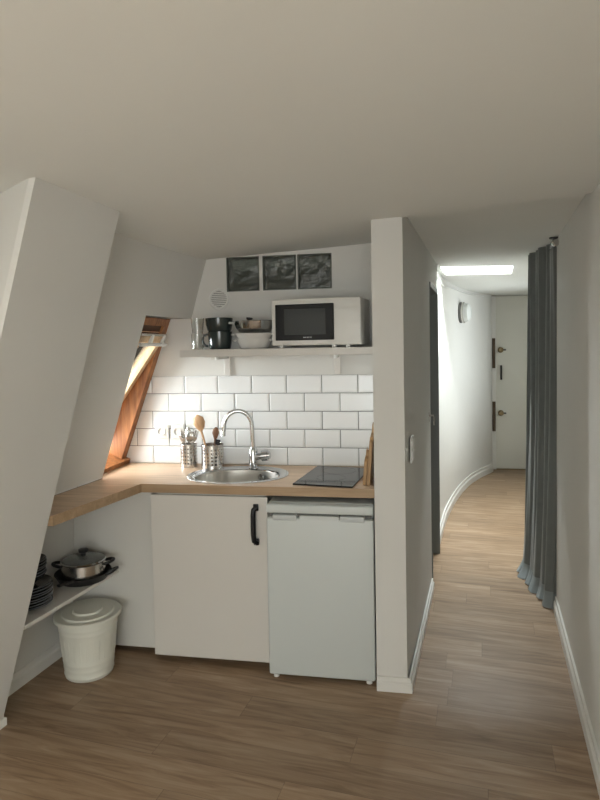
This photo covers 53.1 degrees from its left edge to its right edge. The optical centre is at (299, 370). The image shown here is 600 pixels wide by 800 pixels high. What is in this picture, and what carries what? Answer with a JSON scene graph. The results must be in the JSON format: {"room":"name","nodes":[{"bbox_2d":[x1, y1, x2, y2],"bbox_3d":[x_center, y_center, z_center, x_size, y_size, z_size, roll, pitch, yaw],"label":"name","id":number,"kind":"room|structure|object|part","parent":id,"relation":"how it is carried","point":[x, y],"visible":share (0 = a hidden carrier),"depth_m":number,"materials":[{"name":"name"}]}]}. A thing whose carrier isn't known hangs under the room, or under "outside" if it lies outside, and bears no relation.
{"room":"studio apartment","nodes":[
{"label":"studio apartment","id":0,"kind":"room"},
{"bbox_2d":[0,177,119,720],"bbox_3d":[-1.337,0.434,2.256,1.268,2.140,0.460,-1,2,10],"label":"wall","id":1,"kind":"structure","parent":0,"point":[56,242],"depth_m":2.18,"materials":[{"name":"white paint"}]},
{"bbox_2d":[13,233,205,673],"bbox_3d":[-1.148,0.402,2.973,1.098,2.140,1.220,-1,2,10],"label":"wall","id":2,"kind":"structure","parent":0,"point":[142,280],"depth_m":2.94,"materials":[{"name":"white paint"}]},
{"bbox_2d":[0,641,61,729],"bbox_3d":[-1.369,1.449,2.667,0.332,0.080,1.217,0,2,17],"label":"baseboard","id":3,"kind":"structure","parent":2,"relation":"attached to","point":[47,658],"depth_m":2.89,"materials":[{"name":"white wood"}]},
{"bbox_2d":[24,569,118,629],"bbox_3d":[-1.163,1.053,2.824,0.264,0.016,0.687,0,2,17],"label":"shelf","id":4,"kind":"object","parent":2,"relation":"attached to","point":[63,595],"visible":0.45,"depth_m":2.76,"materials":[{"name":"white laminate"}]},
{"bbox_2d":[28,596,52,610],"bbox_3d":[-1.220,1.041,2.693,0.210,0.021,0.210,-1,2,10],"label":"dinner plate","id":5,"kind":"object","parent":4,"relation":"on","point":[51,599],"visible":0.2,"depth_m":2.65,"materials":[{"name":"grey ceramic"}]},
{"bbox_2d":[29,593,52,607],"bbox_3d":[-1.221,1.029,2.690,0.210,0.021,0.210,-1,2,10],"label":"dinner plate","id":6,"kind":"object","parent":5,"relation":"on","point":[50,597],"visible":0.18,"depth_m":2.65,"materials":[{"name":"grey ceramic"}]},
{"bbox_2d":[29,592,52,604],"bbox_3d":[-1.223,1.017,2.692,0.210,0.021,0.210,-1,2,10],"label":"dinner plate","id":7,"kind":"object","parent":6,"relation":"on","point":[45,598],"visible":0.18,"depth_m":2.65,"materials":[{"name":"grey ceramic"}]},
{"bbox_2d":[30,588,52,602],"bbox_3d":[-1.219,1.005,2.689,0.210,0.021,0.210,-1,2,10],"label":"dinner plate","id":8,"kind":"object","parent":7,"relation":"on","point":[51,591],"visible":0.22,"depth_m":2.66,"materials":[{"name":"grey ceramic"}]},
{"bbox_2d":[30,587,52,599],"bbox_3d":[-1.222,0.994,2.692,0.210,0.021,0.210,-1,2,10],"label":"dinner plate","id":9,"kind":"object","parent":8,"relation":"on","point":[48,591],"visible":0.19,"depth_m":2.65,"materials":[{"name":"grey ceramic"}]},
{"bbox_2d":[31,583,52,596],"bbox_3d":[-1.218,0.982,2.691,0.210,0.021,0.210,-1,2,10],"label":"dinner plate","id":10,"kind":"object","parent":9,"relation":"on","point":[51,586],"visible":0.21,"depth_m":2.66,"materials":[{"name":"grey ceramic"}]},
{"bbox_2d":[32,580,52,593],"bbox_3d":[-1.221,0.970,2.693,0.210,0.021,0.210,-1,2,10],"label":"dinner plate","id":11,"kind":"object","parent":10,"relation":"on","point":[50,584],"visible":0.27,"depth_m":2.66,"materials":[{"name":"grey ceramic"}]},
{"bbox_2d":[33,574,51,590],"bbox_3d":[-1.224,0.958,2.692,0.210,0.021,0.210,-1,2,10],"label":"dinner plate","id":12,"kind":"object","parent":11,"relation":"on","point":[46,579],"visible":0.34,"depth_m":2.72,"materials":[{"name":"grey ceramic"}]},
{"bbox_2d":[34,569,46,582],"bbox_3d":[-1.232,0.928,2.701,0.174,0.044,0.174,-1,2,10],"label":"bowl","id":13,"kind":"object","parent":12,"relation":"on","point":[38,577],"visible":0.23,"depth_m":2.67,"materials":[{"name":"grey ceramic"}]},
{"bbox_2d":[54,564,118,586],"bbox_3d":[-1.095,1.009,2.979,0.319,0.057,0.271,-3,3,-44],"label":"frying pan","id":14,"kind":"object","parent":4,"relation":"on","point":[109,570],"visible":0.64,"depth_m":2.90,"materials":[{"name":"black metal"}]},
{"bbox_3d":[-1.098,1.000,2.823,0.026,0.026,0.096,0,3,25],"label":"handle","id":15,"kind":"part","parent":14,"relation":"part of","materials":[{"name":"black"}]},
{"bbox_2d":[51,547,114,580],"bbox_3d":[-1.074,0.955,2.979,0.245,0.151,0.221,0,3,31],"label":"stock pot","id":16,"kind":"object","parent":14,"relation":"on","point":[85,564],"visible":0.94,"depth_m":2.92,"materials":[{"name":"silver metal"}]},
{"bbox_3d":[-1.198,0.953,2.957,0.054,0.025,0.079,-1,2,-10],"label":"handle","id":17,"kind":"part","parent":16,"relation":"part of","materials":[{"name":"black plastic"}]},
{"bbox_3d":[-1.075,0.925,2.978,0.214,0.025,0.214,-1,2,10],"label":"lid","id":18,"kind":"part","parent":16,"relation":"part of","materials":[{"name":"clear glass"}]},
{"bbox_3d":[-1.075,0.897,2.977,0.048,0.035,0.048,-1,2,10],"label":"lid knob","id":19,"kind":"part","parent":16,"relation":"part of","materials":[{"name":"black plastic"}]},
{"bbox_3d":[-1.074,0.984,2.980,0.214,0.092,0.214,-1,2,10],"label":"pot","id":20,"kind":"part","parent":16,"relation":"part of","materials":[{"name":"silver metal"}]},
{"bbox_3d":[-0.951,0.947,3.001,0.054,0.025,0.079,-1,2,-10],"label":"handle","id":21,"kind":"part","parent":16,"relation":"part of","materials":[{"name":"black plastic"}]},
{"bbox_2d":[54,477,101,495],"bbox_3d":[-1.145,0.529,2.817,0.032,0.098,0.675,0,2,17],"label":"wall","id":22,"kind":"structure","parent":2,"relation":"attached to","point":[91,481],"depth_m":2.94,"materials":[{"name":"white paint"}]},
{"bbox_2d":[103,317,169,473],"bbox_3d":[-1.011,0.108,3.335,0.476,0.946,0.434,-1,2,10],"label":"window","id":23,"kind":"structure","parent":2,"relation":"in","point":[153,336],"depth_m":3.47,"materials":[{"name":"brown wood"}]},
{"bbox_3d":[-1.019,0.091,3.328,0.380,0.522,0.230,-1,2,10],"label":"pane","id":24,"kind":"part","parent":23,"relation":"part of","materials":[{"name":"clear glass"}]},
{"bbox_3d":[-1.020,0.090,3.328,0.460,0.611,0.310,-1,2,10],"label":"sash","id":25,"kind":"part","parent":23,"relation":"part of","materials":[{"name":"brown wood"}]},
{"bbox_3d":[-0.872,-0.295,3.286,0.169,0.097,0.320,-1,2,10],"label":"head rail","id":26,"kind":"part","parent":23,"relation":"part of","materials":[{"name":"brown wood"}]},
{"bbox_2d":[127,243,372,466],"bbox_3d":[-0.538,0.363,3.552,2.300,2.150,0.147,-1,2,10],"label":"wall","id":27,"kind":"structure","parent":0,"point":[302,420],"depth_m":3.41,"materials":[{"name":"white tile"}]},
{"bbox_2d":[155,424,168,437],"bbox_3d":[-0.809,0.353,3.514,0.082,0.082,0.016,-1,2,10],"label":"wall socket","id":28,"kind":"object","parent":27,"relation":"attached to","point":[161,430],"visible":1,"depth_m":3.51,"materials":[{"name":"white plastic"}]},
{"bbox_2d":[171,424,184,437],"bbox_3d":[-0.712,0.352,3.497,0.082,0.082,0.016,-1,2,10],"label":"wall socket","id":29,"kind":"object","parent":27,"relation":"attached to","point":[175,428],"visible":0.88,"depth_m":3.49,"materials":[{"name":"white plastic"}]},
{"bbox_2d":[209,289,228,309],"bbox_3d":[-0.463,-0.411,3.430,0.120,0.120,0.014,-1,2,10],"label":"air vent","id":30,"kind":"object","parent":27,"relation":"in","point":[218,298],"visible":1,"depth_m":3.43,"materials":[{"name":"white plastic"}]},
{"bbox_2d":[226,256,259,291],"bbox_3d":[-0.314,-0.553,3.473,0.193,0.195,0.126,-1,2,10],"label":"picture","id":31,"kind":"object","parent":27,"relation":"in","point":[242,272],"depth_m":3.42,"materials":[{"name":"black glass"}]},
{"bbox_2d":[180,347,372,374],"bbox_3d":[-0.104,-0.048,3.240,1.031,0.150,0.295,-1,2,10],"label":"wall shelf","id":32,"kind":"object","parent":27,"relation":"attached to","point":[334,352],"visible":0.92,"depth_m":3.11,"materials":[{"name":"white laminate"}]},
{"bbox_2d":[191,334,203,349],"bbox_3d":[-0.559,-0.160,3.282,0.072,0.085,0.072,-1,2,10],"label":"drinking glass","id":33,"kind":"object","parent":32,"relation":"on","point":[197,339],"visible":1,"depth_m":3.25,"materials":[{"name":"clear glass"}]},
{"bbox_2d":[191,318,203,333],"bbox_3d":[-0.560,-0.246,3.279,0.072,0.085,0.072,-1,2,10],"label":"drinking glass","id":34,"kind":"object","parent":33,"relation":"on","point":[197,324],"visible":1,"depth_m":3.25,"materials":[{"name":"clear glass"}]},
{"bbox_2d":[203,331,231,348],"bbox_3d":[-0.441,-0.168,3.288,0.143,0.096,0.134,1,3,37],"label":"mug","id":35,"kind":"object","parent":32,"relation":"on","point":[216,339],"visible":0.98,"depth_m":3.23,"materials":[{"name":"black ceramic"}]},
{"bbox_2d":[205,317,232,331],"bbox_3d":[-0.444,-0.253,3.285,0.152,0.075,0.150,0,2,20],"label":"mug","id":36,"kind":"object","parent":35,"relation":"on","point":[216,323],"visible":0.93,"depth_m":3.22,"materials":[{"name":"black ceramic"}]},
{"bbox_3d":[-0.438,-0.073,3.311,0.024,0.015,0.250,-1,2,10],"label":"arm","id":37,"kind":"part","parent":32,"relation":"part of","materials":[{"name":"white metal"}]},
{"bbox_2d":[232,338,271,348],"bbox_3d":[-0.245,-0.147,3.238,0.242,0.052,0.170,-1,2,10],"label":"baking dish","id":38,"kind":"object","parent":32,"relation":"on","point":[243,343],"visible":0.89,"depth_m":3.17,"materials":[{"name":"white ceramic"}]},
{"bbox_2d":[231,333,271,338],"bbox_3d":[-0.246,-0.182,3.236,0.257,0.042,0.184,-1,2,10],"label":"baking dish","id":39,"kind":"object","parent":38,"relation":"on","point":[238,335],"visible":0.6,"depth_m":3.16,"materials":[{"name":"white ceramic"}]},
{"bbox_2d":[229,320,271,332],"bbox_3d":[-0.245,-0.237,3.234,0.229,0.066,0.196,0,2,23],"label":"mixing bowl","id":40,"kind":"object","parent":39,"relation":"on","point":[243,326],"visible":0.84,"depth_m":3.16,"materials":[{"name":"silver metal"}]},
{"bbox_2d":[272,296,369,347],"bbox_3d":[0.113,-0.250,3.169,0.466,0.250,0.281,0,2,16],"label":"microwave oven","id":41,"kind":"object","parent":32,"relation":"on","point":[333,321],"visible":0.98,"depth_m":3.04,"materials":[{"name":"white plastic"}]},
{"bbox_3d":[0.021,-0.249,3.055,0.309,0.184,0.010,0,2,16],"label":"door","id":42,"kind":"part","parent":41,"relation":"part of","materials":[{"name":"black glass"}]},
{"bbox_2d":[262,254,295,290],"bbox_3d":[-0.105,-0.556,3.436,0.193,0.195,0.126,-1,2,10],"label":"picture","id":43,"kind":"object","parent":27,"relation":"in","point":[279,271],"depth_m":3.38,"materials":[{"name":"black glass"}]},
{"bbox_2d":[297,253,331,288],"bbox_3d":[0.092,-0.558,3.402,0.193,0.195,0.126,-1,2,10],"label":"picture","id":44,"kind":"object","parent":27,"relation":"in","point":[314,270],"depth_m":3.35,"materials":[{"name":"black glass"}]},
{"bbox_2d":[0,0,599,259],"bbox_3d":[0.020,-0.554,0.150,4.600,0.099,6.550,-1,2,10],"label":"ceiling","id":45,"kind":"structure","parent":0,"point":[214,129],"depth_m":1.39,"materials":[{"name":"paint"}]},
{"bbox_2d":[0,469,599,799],"bbox_3d":[0.855,1.488,2.455,6.000,0.060,11.400,-1,2,10],"label":"floor","id":46,"kind":"structure","parent":0,"point":[491,712],"depth_m":2.52,"materials":[{"name":"laminate"}]},
{"bbox_2d":[53,598,121,682],"bbox_3d":[-1.036,1.316,2.942,0.318,0.312,0.318,-1,2,10],"label":"waste bin","id":47,"kind":"object","parent":46,"relation":"on","point":[87,628],"visible":1,"depth_m":2.85,"materials":[{"name":"beige paint"}]},
{"bbox_3d":[-1.039,1.177,2.937,0.318,0.033,0.318,-1,2,10],"label":"lid","id":48,"kind":"part","parent":47,"relation":"part of","materials":[{"name":"beige paint"}]},
{"bbox_2d":[73,492,154,647],"bbox_3d":[-0.965,1.035,3.167,0.490,0.853,0.088,-1,2,10],"label":"panel","id":49,"kind":"object","parent":46,"relation":"on","point":[121,530],"visible":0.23,"depth_m":3.11,"materials":[{"name":"grey wood"}]},
{"bbox_2d":[151,493,273,662],"bbox_3d":[-0.403,1.024,3.191,0.600,0.853,0.546,-1,2,10],"label":"base cabinet","id":50,"kind":"object","parent":46,"relation":"on","point":[210,568],"visible":0.9,"depth_m":2.96,"materials":[{"name":"grey wood"}]},
{"bbox_2d":[47,463,373,525],"bbox_3d":[-0.402,0.583,2.904,1.518,0.043,1.106,-1,2,10],"label":"countertop","id":51,"kind":"structure","parent":50,"relation":"on","point":[130,479],"depth_m":2.93,"materials":[{"name":"brown wood"}]},
{"bbox_2d":[180,442,197,467],"bbox_3d":[-0.633,0.479,3.420,0.098,0.132,0.098,-1,2,10],"label":"utensil holder","id":52,"kind":"object","parent":51,"relation":"on","point":[183,454],"visible":0.96,"depth_m":3.38,"materials":[{"name":"silver metal"}]},
{"bbox_2d":[180,432,187,449],"bbox_3d":[-0.649,0.439,3.421,0.067,0.193,0.009,-1,2,0],"label":"fork","id":53,"kind":"object","parent":52,"relation":"in","point":[182,436],"visible":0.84,"depth_m":3.42,"materials":[{"name":"silver metal"}]},
{"bbox_2d":[186,431,190,444],"bbox_3d":[-0.629,0.438,3.417,0.037,0.192,0.021,0,3,24],"label":"spoon","id":54,"kind":"object","parent":52,"relation":"in","point":[188,434],"visible":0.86,"depth_m":3.41,"materials":[{"name":"silver metal"}]},
{"bbox_2d":[189,431,193,444],"bbox_3d":[-0.626,0.438,3.414,0.047,0.192,0.012,0,3,24],"label":"spoon","id":55,"kind":"object","parent":52,"relation":"in","point":[192,436],"visible":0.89,"depth_m":3.41,"materials":[{"name":"silver metal"}]},
{"bbox_2d":[185,431,198,463],"bbox_3d":[-0.615,0.435,3.413,0.088,0.201,0.009,0,2,15],"label":"fork","id":56,"kind":"object","parent":52,"relation":"in","point":[194,438],"visible":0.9,"depth_m":3.41,"materials":[{"name":"silver metal"}]},
{"bbox_2d":[201,442,223,468],"bbox_3d":[-0.493,0.478,3.385,0.128,0.132,0.128,-1,2,10],"label":"utensil holder","id":57,"kind":"object","parent":51,"relation":"on","point":[209,446],"visible":0.92,"depth_m":3.34,"materials":[{"name":"silver metal"}]},
{"bbox_2d":[193,415,211,465],"bbox_3d":[-0.547,0.390,3.354,0.102,0.294,0.025,-1,2,-1],"label":"wooden spoon","id":58,"kind":"object","parent":57,"relation":"in","point":[198,421],"visible":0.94,"depth_m":3.35,"materials":[{"name":"brown wood"}]},
{"bbox_2d":[193,415,204,430],"bbox_3d":[-0.564,0.292,3.350,0.072,0.096,0.022,-14,3,10],"label":"bowl","id":59,"kind":"object","parent":58,"relation":"on","point":[198,421],"depth_m":3.34,"materials":[{"name":"brown wood"}]},
{"bbox_3d":[-0.527,0.430,3.362,0.014,0.216,0.013,-14,3,10],"label":"handle","id":60,"kind":"part","parent":58,"relation":"part of","materials":[{"name":"brown wood"}]},
{"bbox_2d":[212,427,218,464],"bbox_3d":[-0.480,0.426,3.407,0.044,0.215,0.017,-1,2,-4],"label":"wooden spoon","id":61,"kind":"object","parent":57,"relation":"in","point":[215,432],"visible":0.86,"depth_m":3.40,"materials":[{"name":"brown wood"}]},
{"bbox_2d":[212,427,218,438],"bbox_3d":[-0.479,0.353,3.404,0.041,0.069,0.013,5,0,10],"label":"bowl","id":62,"kind":"object","parent":61,"relation":"on","point":[215,432],"depth_m":3.40,"materials":[{"name":"brown wood"}]},
{"bbox_2d":[215,439,219,465],"bbox_3d":[-0.463,0.459,3.374,0.037,0.151,0.010,-1,2,10],"label":"spatula","id":63,"kind":"object","parent":57,"relation":"in","point":[217,442],"visible":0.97,"depth_m":3.37,"materials":[{"name":"black plastic"}]},
{"bbox_2d":[187,466,288,483],"bbox_3d":[-0.327,0.625,3.179,0.535,0.161,0.438,-1,2,10],"label":"sink","id":64,"kind":"object","parent":51,"relation":"in","point":[231,474],"visible":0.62,"depth_m":3.28,"materials":[{"name":"silver metal"}]},
{"bbox_3d":[-0.330,0.630,3.157,0.440,0.152,0.321,-1,2,10],"label":"bowl","id":65,"kind":"part","parent":64,"relation":"part of","materials":[{"name":"metal"}]},
{"bbox_2d":[221,409,270,468],"bbox_3d":[-0.298,0.372,3.309,0.271,0.333,0.069,-1,2,5],"label":"kitchen faucet","id":66,"kind":"object","parent":51,"relation":"on","point":[264,455],"visible":1,"depth_m":3.29,"materials":[{"name":"silver metal"}]},
{"bbox_3d":[-0.340,0.323,3.303,0.187,0.233,0.028,-1,2,-5],"label":"spout","id":67,"kind":"part","parent":66,"relation":"part of","materials":[{"name":"silver metal"}]},
{"bbox_3d":[-0.188,0.465,3.300,0.051,0.063,0.061,-1,2,10],"label":"lever knob","id":68,"kind":"part","parent":66,"relation":"part of","materials":[{"name":"silver metal"}]},
{"bbox_2d":[293,466,363,487],"bbox_3d":[0.173,0.539,3.085,0.298,0.007,0.450,0,2,17],"label":"cooktop","id":69,"kind":"object","parent":51,"relation":"in","point":[325,476],"visible":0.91,"depth_m":3.04,"materials":[{"name":"black glass"}]},
{"bbox_2d":[363,447,368,484],"bbox_3d":[0.330,0.459,2.938,0.033,0.178,0.130,0,2,14],"label":"cutting board","id":70,"kind":"object","parent":51,"relation":"on","point":[367,449],"visible":0.5,"depth_m":2.88,"materials":[{"name":"brown wood"}]},
{"bbox_2d":[366,422,373,485],"bbox_3d":[0.357,0.398,2.946,0.044,0.299,0.180,0,2,14],"label":"cutting board","id":71,"kind":"object","parent":51,"relation":"on","point":[370,470],"visible":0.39,"depth_m":2.87,"materials":[{"name":"brown wood"}]},
{"bbox_3d":[-0.217,0.743,2.888,0.040,0.200,0.038,-1,2,10],"label":"handle","id":72,"kind":"part","parent":50,"relation":"part of","materials":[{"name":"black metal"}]},
{"bbox_2d":[266,496,376,683],"bbox_3d":[0.140,1.029,3.053,0.502,0.835,0.535,-1,2,10],"label":"mini fridge","id":73,"kind":"object","parent":46,"relation":"on","point":[321,550],"visible":0.95,"depth_m":2.79,"materials":[{"name":"grey plastic"}]},
{"bbox_3d":[0.092,0.643,2.802,0.502,0.039,0.052,-1,2,10],"label":"trim","id":74,"kind":"part","parent":73,"relation":"part of","materials":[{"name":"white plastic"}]},
{"bbox_2d":[371,217,436,677],"bbox_3d":[0.640,0.330,3.607,0.233,2.170,1.913,0,2,17],"label":"wall pier","id":75,"kind":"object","parent":46,"relation":"on","point":[403,268],"visible":0.83,"depth_m":2.72,"materials":[{"name":"white paint"}]},
{"bbox_2d":[377,578,433,693],"bbox_3d":[0.671,1.396,3.270,0.158,0.065,1.253,0,3,24],"label":"baseboard","id":76,"kind":"object","parent":75,"relation":"attached to","point":[384,683],"visible":1,"depth_m":2.73,"materials":[{"name":"white wood"}]},
{"bbox_2d":[410,435,414,462],"bbox_3d":[0.530,0.368,2.828,0.014,0.120,0.080,0,2,17],"label":"light switch","id":77,"kind":"object","parent":75,"relation":"attached to","point":[412,450],"visible":1,"depth_m":2.80,"materials":[{"name":"white plastic"}]},
{"bbox_2d":[429,282,439,577],"bbox_3d":[0.869,0.402,4.191,0.167,1.970,0.696,0,2,16],"label":"door","id":78,"kind":"structure","parent":75,"relation":"attached to","point":[433,292],"depth_m":4.46,"materials":[{"name":"grey paint"}]},
{"bbox_2d":[429,412,434,424],"bbox_3d":[0.819,0.296,3.728,0.036,0.080,0.030,0,2,17],"label":"door handle","id":79,"kind":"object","parent":78,"relation":"attached to","point":[429,412],"depth_m":3.72,"materials":[{"name":"silver metal"}]},
{"bbox_2d":[437,271,491,521],"bbox_3d":[1.573,0.214,6.061,0.297,2.170,3.322,0,3,25],"label":"wall","id":80,"kind":"structure","parent":0,"point":[465,349],"depth_m":6.47,"materials":[{"name":"white paint"}]},
{"bbox_2d":[436,264,483,296],"bbox_3d":[1.519,-0.804,5.750,0.152,0.083,2.963,0,2,23],"label":"crown molding","id":81,"kind":"structure","parent":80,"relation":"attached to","point":[437,264],"depth_m":5.66,"materials":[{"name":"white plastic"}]},
{"bbox_2d":[458,302,471,322],"bbox_3d":[1.733,-0.613,6.279,0.118,0.224,0.224,0,3,26],"label":"wall lamp","id":82,"kind":"object","parent":80,"relation":"attached to","point":[464,309],"visible":1,"depth_m":6.21,"materials":[{"name":"white glass"}]},
{"bbox_2d":[463,303,471,321],"bbox_3d":[1.747,-0.613,6.272,0.088,0.200,0.200,0,3,26],"label":"diffuser","id":83,"kind":"object","parent":82,"relation":"attached to","point":[467,310],"depth_m":6.21,"materials":[{"name":"white glass"}]},
{"bbox_2d":[440,463,492,542],"bbox_3d":[1.630,1.252,5.995,0.177,0.100,3.131,0,3,25],"label":"baseboard","id":84,"kind":"structure","parent":80,"relation":"attached to","point":[488,469],"depth_m":6.29,"materials":[{"name":"white wood"}]},
{"bbox_2d":[444,266,511,269],"bbox_3d":[1.431,-0.930,4.836,0.694,0.160,0.722,-1,2,10],"label":"ceiling light","id":85,"kind":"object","parent":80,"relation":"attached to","point":[472,267],"depth_m":5.10,"materials":[{"name":"white paint"}]},
{"bbox_2d":[408,194,584,295],"bbox_3d":[1.754,-0.848,5.152,5.107,0.040,8.957,0,2,18],"label":"ceiling","id":86,"kind":"structure","parent":0,"point":[504,235],"depth_m":3.38,"materials":[{"name":"paint"}]},
{"bbox_2d":[549,237,558,249],"bbox_3d":[1.608,-0.748,3.973,0.056,0.057,1.388,0,2,17],"label":"curtain rod","id":87,"kind":"object","parent":86,"relation":"attached to","point":[555,242],"visible":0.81,"depth_m":3.32,"materials":[{"name":"grey metal"}]},
{"bbox_2d":[516,243,556,608],"bbox_3d":[1.522,0.314,3.804,0.226,2.146,0.751,-1,2,10],"label":"curtain","id":88,"kind":"object","parent":87,"relation":"hanging from","point":[537,566],"visible":0.94,"depth_m":3.69,"materials":[{"name":"grey fabric"}]},
{"bbox_2d":[556,183,599,753],"bbox_3d":[1.372,0.458,0.068,2.000,2.170,6.770,-1,2,10],"label":"wall","id":89,"kind":"structure","parent":0,"point":[578,249],"depth_m":2.56,"materials":[{"name":"white paint"}]},
{"bbox_2d":[553,596,599,797],"bbox_3d":[0.899,1.448,1.613,0.018,0.085,3.993,0,2,17],"label":"baseboard","id":90,"kind":"structure","parent":89,"relation":"attached to","point":[592,747],"depth_m":2.54,"materials":[{"name":"white wood"}]},
{"bbox_3d":[-1.232,0.881,2.700,0.174,0.044,0.174,-1,2,10],"label":"bowl","id":91,"kind":"object","parent":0,"visible":0},
{"bbox_2d":[39,554,45,563],"bbox_3d":[-1.234,0.869,2.699,0.174,0.044,0.174,-1,2,10],"label":"bowl","id":92,"kind":"object","parent":91,"relation":"on","point":[42,557],"visible":0.16,"depth_m":2.74,"materials":[{"name":"grey ceramic"}]},
{"bbox_3d":[2.515,0.224,5.411,1.170,2.170,4.400,-1,2,10],"label":"wall","id":93,"kind":"structure","parent":0,"visible":0},
{"bbox_2d":[491,296,527,469],"bbox_3d":[2.851,0.146,7.384,0.970,2.155,0.125,-1,2,10],"label":"door","id":94,"kind":"structure","parent":93,"relation":"in","point":[509,313],"depth_m":7.44,"materials":[{"name":"beige paint"}]},
{"bbox_3d":[2.395,-0.220,7.415,0.038,0.370,0.030,-1,2,10],"label":"strike plate","id":95,"kind":"part","parent":94,"relation":"part of","materials":[{"name":"black metal"}]},
{"bbox_3d":[2.855,0.145,7.406,0.970,2.155,0.080,-1,2,10],"label":"frame","id":96,"kind":"part","parent":94,"relation":"part of","materials":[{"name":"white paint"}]},
{"bbox_3d":[2.409,0.564,7.447,0.038,0.370,0.030,-1,2,10],"label":"strike plate","id":97,"kind":"part","parent":94,"relation":"part of","materials":[{"name":"black metal"}]},
{"bbox_3d":[2.489,0.018,7.429,0.023,0.180,0.050,-1,2,10],"label":"handle","id":98,"kind":"part","parent":94,"relation":"part of","materials":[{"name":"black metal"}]}
]}

